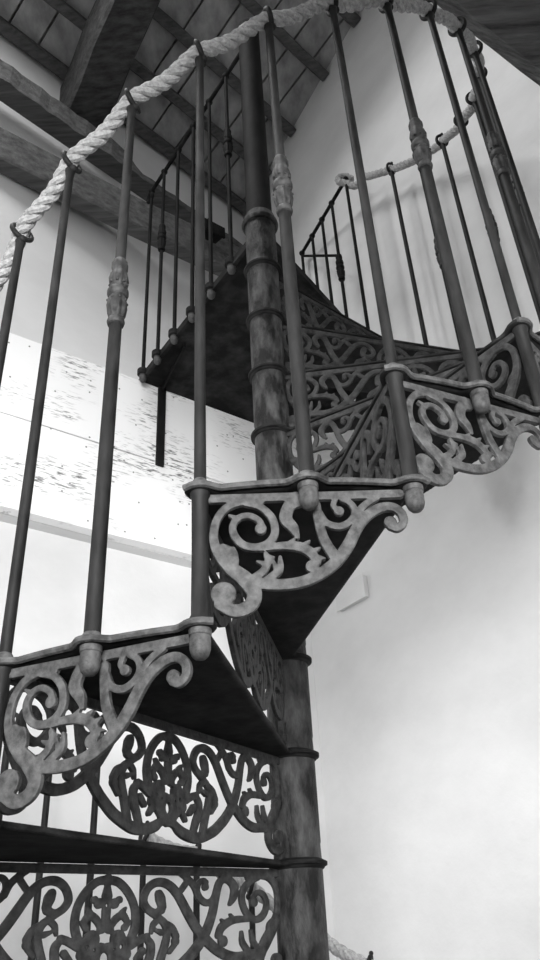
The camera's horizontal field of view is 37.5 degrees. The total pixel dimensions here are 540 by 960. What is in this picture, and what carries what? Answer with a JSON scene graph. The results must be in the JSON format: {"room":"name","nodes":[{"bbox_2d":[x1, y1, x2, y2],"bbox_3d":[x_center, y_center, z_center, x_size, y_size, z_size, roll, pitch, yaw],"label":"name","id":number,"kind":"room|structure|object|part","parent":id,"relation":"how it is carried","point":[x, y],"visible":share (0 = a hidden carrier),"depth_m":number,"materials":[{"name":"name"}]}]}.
{"room":"spiral staircase","nodes":[
{"label":"spiral staircase","id":0,"kind":"room"},
{"bbox_2d":[0,34,244,379],"bbox_3d":[-0.930,-1.109,3.707,4.500,1.950,0.200,26,-42,-38],"label":"wall","id":1,"kind":"structure","parent":0,"point":[81,329],"depth_m":3.60,"materials":[{"name":"paint"}]},
{"bbox_2d":[59,0,159,127],"bbox_3d":[-0.011,-3.172,3.102,0.228,1.616,3.600,18,-38,-30],"label":"rafter","id":2,"kind":"object","parent":1,"relation":"attached to","point":[113,33],"visible":0.88,"depth_m":3.70,"materials":[{"name":"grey wood"}]},
{"bbox_2d":[0,127,239,275],"bbox_3d":[-1.208,-1.430,3.388,3.045,0.201,0.086,18,-38,-30],"label":"tie beam","id":3,"kind":"structure","parent":1,"relation":"attached to","point":[22,161],"depth_m":3.61,"materials":[{"name":"wood"}]},
{"bbox_2d":[205,218,224,243],"bbox_3d":[-0.295,-1.242,3.909,0.110,0.179,0.104,18,-38,-30],"label":"work lamp","id":4,"kind":"object","parent":3,"relation":"attached to","point":[218,231],"visible":0.65,"depth_m":3.85,"materials":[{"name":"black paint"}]},
{"bbox_2d":[0,333,297,482],"bbox_3d":[-1.305,-0.492,2.498,3.596,0.346,0.046,18,-38,-30],"label":"fascia board","id":5,"kind":"object","parent":1,"relation":"attached to","point":[73,402],"visible":0.48,"depth_m":2.94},
{"bbox_2d":[0,521,336,959],"bbox_3d":[-1.418,1.136,1.563,3.850,2.700,0.200,18,-38,-30],"label":"wall","id":6,"kind":"structure","parent":0,"point":[140,592],"depth_m":2.51,"materials":[{"name":"paint"}]},
{"bbox_2d":[0,513,218,574],"bbox_3d":[-1.757,0.003,2.920,3.650,0.690,1.495,18,-38,-30],"label":"trim","id":7,"kind":"structure","parent":6,"relation":"attached to","point":[6,518],"depth_m":2.71,"materials":[{"name":"paint"}]},
{"bbox_2d":[0,413,222,560],"bbox_3d":[-1.289,-0.198,2.314,3.596,0.345,0.047,18,-38,-30],"label":"fascia board","id":8,"kind":"object","parent":6,"relation":"attached to","point":[150,509],"visible":0.48,"depth_m":2.71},
{"bbox_2d":[0,0,359,201],"bbox_3d":[3.908,-3.822,4.491,11.106,3.044,8.058,26,-42,-38],"label":"ceiling","id":9,"kind":"structure","parent":0,"point":[203,20],"depth_m":4.23,"materials":[{"name":"wood"}]},
{"bbox_2d":[0,16,246,214],"bbox_3d":[-1.311,-2.183,3.760,3.285,0.087,0.081,26,-42,-38],"label":"rafter","id":10,"kind":"structure","parent":9,"relation":"attached to","point":[9,31],"depth_m":4.24,"materials":[{"name":"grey wood"}]},
{"bbox_2d":[44,0,271,175],"bbox_3d":[-1.172,-2.353,3.662,3.248,0.087,0.074,26,-42,-38],"label":"rafter","id":11,"kind":"structure","parent":9,"relation":"attached to","point":[61,6],"depth_m":4.17,"materials":[{"name":"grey wood"}]},
{"bbox_2d":[153,7,295,136],"bbox_3d":[-1.022,-2.537,3.556,3.207,0.085,0.078,26,-42,-38],"label":"rafter","id":12,"kind":"structure","parent":9,"relation":"attached to","point":[160,16],"depth_m":4.14,"materials":[{"name":"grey wood"}]},
{"bbox_2d":[238,0,328,81],"bbox_3d":[-0.829,-2.770,3.420,3.155,0.086,0.076,26,-42,-38],"label":"rafter","id":13,"kind":"structure","parent":9,"relation":"attached to","point":[252,6],"depth_m":4.20,"materials":[{"name":"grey wood"}]},
{"bbox_2d":[338,11,360,27],"bbox_3d":[-0.655,-2.982,3.297,3.108,0.085,0.083,26,-42,-38],"label":"rafter","id":14,"kind":"structure","parent":9,"relation":"attached to","point":[352,19],"depth_m":4.20,"materials":[{"name":"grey wood"}]},
{"bbox_2d":[244,2,539,959],"bbox_3d":[1.302,-1.288,2.461,0.200,7.500,6.800,18,-38,-30],"label":"wall","id":15,"kind":"structure","parent":0,"point":[427,687],"depth_m":2.63,"materials":[{"name":"paint"}]},
{"bbox_2d":[0,59,242,247],"bbox_3d":[-1.096,-1.713,3.551,2.860,0.122,0.104,26,-42,-38],"label":"tie beam","id":16,"kind":"structure","parent":15,"relation":"attached to","point":[19,93],"depth_m":3.65,"materials":[{"name":"wood"}]},
{"bbox_2d":[336,573,368,611],"bbox_3d":[0.304,0.419,2.942,0.024,0.093,0.163,18,-38,-30],"label":"junction box","id":17,"kind":"object","parent":15,"relation":"attached to","point":[355,590],"visible":0.83,"depth_m":2.92,"materials":[{"name":"paint"}]},
{"bbox_2d":[436,0,539,85],"bbox_3d":[-0.392,-2.023,1.837,3.595,0.393,0.353,18,-38,-30],"label":"cross beam","id":18,"kind":"structure","parent":15,"relation":"attached to","point":[511,28],"depth_m":2.52,"materials":[{"name":"wood"}]},
{"bbox_3d":[0.259,1.120,-0.952,6.578,0.100,6.874,-3,-32,0],"label":"floor","id":19,"kind":"structure","parent":0,"visible":0},
{"bbox_2d":[0,0,539,959],"bbox_3d":[0.022,0.167,1.877,1.604,4.536,1.602,-3,-32,0],"label":"spiral staircase","id":20,"kind":"structure","parent":19,"relation":"on","point":[420,416],"depth_m":1.31,"materials":[{"name":"metal"}]},
{"bbox_3d":[-0.222,0.304,0.996,0.277,0.183,0.008,-14,-34,17],"label":"panel","id":21,"kind":"part","parent":20,"relation":"part of","materials":[{"name":"grey metal"}]},
{"bbox_3d":[-0.266,0.720,1.281,0.697,0.180,0.008,17,-37,-29],"label":"riser panel","id":22,"kind":"part","parent":20,"relation":"part of","materials":[{"name":"metal"}]},
{"bbox_3d":[-0.167,0.488,1.296,0.008,0.180,0.697,-21,-36,26],"label":"riser panel","id":23,"kind":"part","parent":20,"relation":"part of","materials":[{"name":"metal"}]},
{"bbox_2d":[0,0,484,291],"bbox_3d":[0.092,-0.963,2.370,1.529,2.034,1.086,19,-38,-31],"label":"handrail","id":24,"kind":"object","parent":20,"relation":"attached to","point":[232,40],"visible":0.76,"depth_m":1.69,"materials":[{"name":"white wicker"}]},
{"bbox_2d":[137,207,350,466],"bbox_3d":[0.052,-0.351,2.870,0.836,0.415,1.002,16,-37,-28],"label":"landing","id":25,"kind":"object","parent":20,"relation":"attached to","point":[227,335],"visible":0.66,"depth_m":2.95,"materials":[{"name":"black metal"}]},
{"bbox_2d":[139,52,238,382],"bbox_3d":[-0.307,-1.010,3.053,0.038,1.117,0.810,18,-38,-30],"label":"landing railing","id":26,"kind":"object","parent":25,"relation":"on","point":[227,137],"visible":0.97,"depth_m":3.07,"materials":[{"name":"black metal"}]},
{"bbox_3d":[-0.331,-1.450,3.329,0.016,0.069,0.809,18,-38,-30],"label":"handrail","id":27,"kind":"part","parent":26,"relation":"part of","materials":[{"name":"black metal"}]},
{"bbox_2d":[299,176,369,435],"bbox_3d":[0.276,-0.779,3.473,0.037,1.117,0.489,11,-35,-21],"label":"landing railing","id":28,"kind":"object","parent":25,"relation":"on","point":[340,267],"visible":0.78,"depth_m":3.54,"materials":[{"name":"black metal"}]},
{"bbox_3d":[0.231,-1.049,3.717,0.013,0.339,0.331,11,-35,-21],"label":"cross rod","id":29,"kind":"part","parent":28,"relation":"part of","materials":[{"name":"black paint"}]},
{"bbox_3d":[0.250,-1.241,3.762,0.016,0.017,0.460,11,-35,-21],"label":"handrail","id":30,"kind":"part","parent":28,"relation":"part of","materials":[{"name":"black metal"}]},
{"bbox_3d":[-0.034,0.282,1.356,0.008,0.180,0.697,-8,-32,7],"label":"riser panel","id":31,"kind":"part","parent":20,"relation":"part of","materials":[{"name":"metal"}]},
{"bbox_3d":[-0.059,-1.284,2.785,0.084,1.109,0.084,-3,-32,0],"label":"post","id":32,"kind":"part","parent":20,"relation":"part of","materials":[{"name":"grey metal"}]},
{"bbox_2d":[143,833,372,959],"bbox_3d":[0.095,1.185,2.043,0.880,0.550,0.161,-5,-32,2],"label":"handrail","id":33,"kind":"object","parent":20,"relation":"attached to","point":[341,951],"visible":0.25,"depth_m":2.12,"materials":[{"name":"white wicker"}]},
{"bbox_3d":[0.054,0.095,1.064,0.277,0.183,0.008,-2,-32,-3],"label":"panel","id":34,"kind":"part","parent":20,"relation":"part of","materials":[{"name":"grey metal"}]},
{"bbox_3d":[0.288,-0.422,2.523,0.697,0.180,0.008,21,-39,-33],"label":"riser panel","id":35,"kind":"part","parent":20,"relation":"part of","materials":[{"name":"metal"}]},
{"bbox_3d":[0.366,-0.329,2.301,0.697,0.180,0.008,6,-33,-14],"label":"riser panel","id":36,"kind":"part","parent":20,"relation":"part of","materials":[{"name":"metal"}]},
{"bbox_3d":[0.112,0.107,1.467,0.008,0.180,0.697,5,-33,-12],"label":"riser panel","id":37,"kind":"part","parent":20,"relation":"part of","materials":[{"name":"metal"}]},
{"bbox_3d":[0.383,-0.242,2.064,0.697,0.180,0.008,-6,-32,5],"label":"riser panel","id":38,"kind":"part","parent":20,"relation":"part of","materials":[{"name":"metal"}]},
{"bbox_3d":[0.340,-0.148,1.834,0.697,0.180,0.008,-20,-36,24],"label":"riser panel","id":39,"kind":"part","parent":20,"relation":"part of","materials":[{"name":"metal"}]},
{"bbox_3d":[0.243,-0.034,1.630,0.008,0.180,0.697,19,-38,-31],"label":"riser panel","id":40,"kind":"part","parent":20,"relation":"part of","materials":[{"name":"metal"}]},
{"bbox_3d":[0.327,-0.051,1.232,0.277,0.183,0.008,11,-35,-22],"label":"panel","id":41,"kind":"part","parent":20,"relation":"part of","materials":[{"name":"grey metal"}]},
{"bbox_3d":[0.553,-0.140,1.488,0.008,0.183,0.277,-28,-40,34],"label":"panel","id":42,"kind":"part","parent":20,"relation":"part of","materials":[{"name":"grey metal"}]}
]}

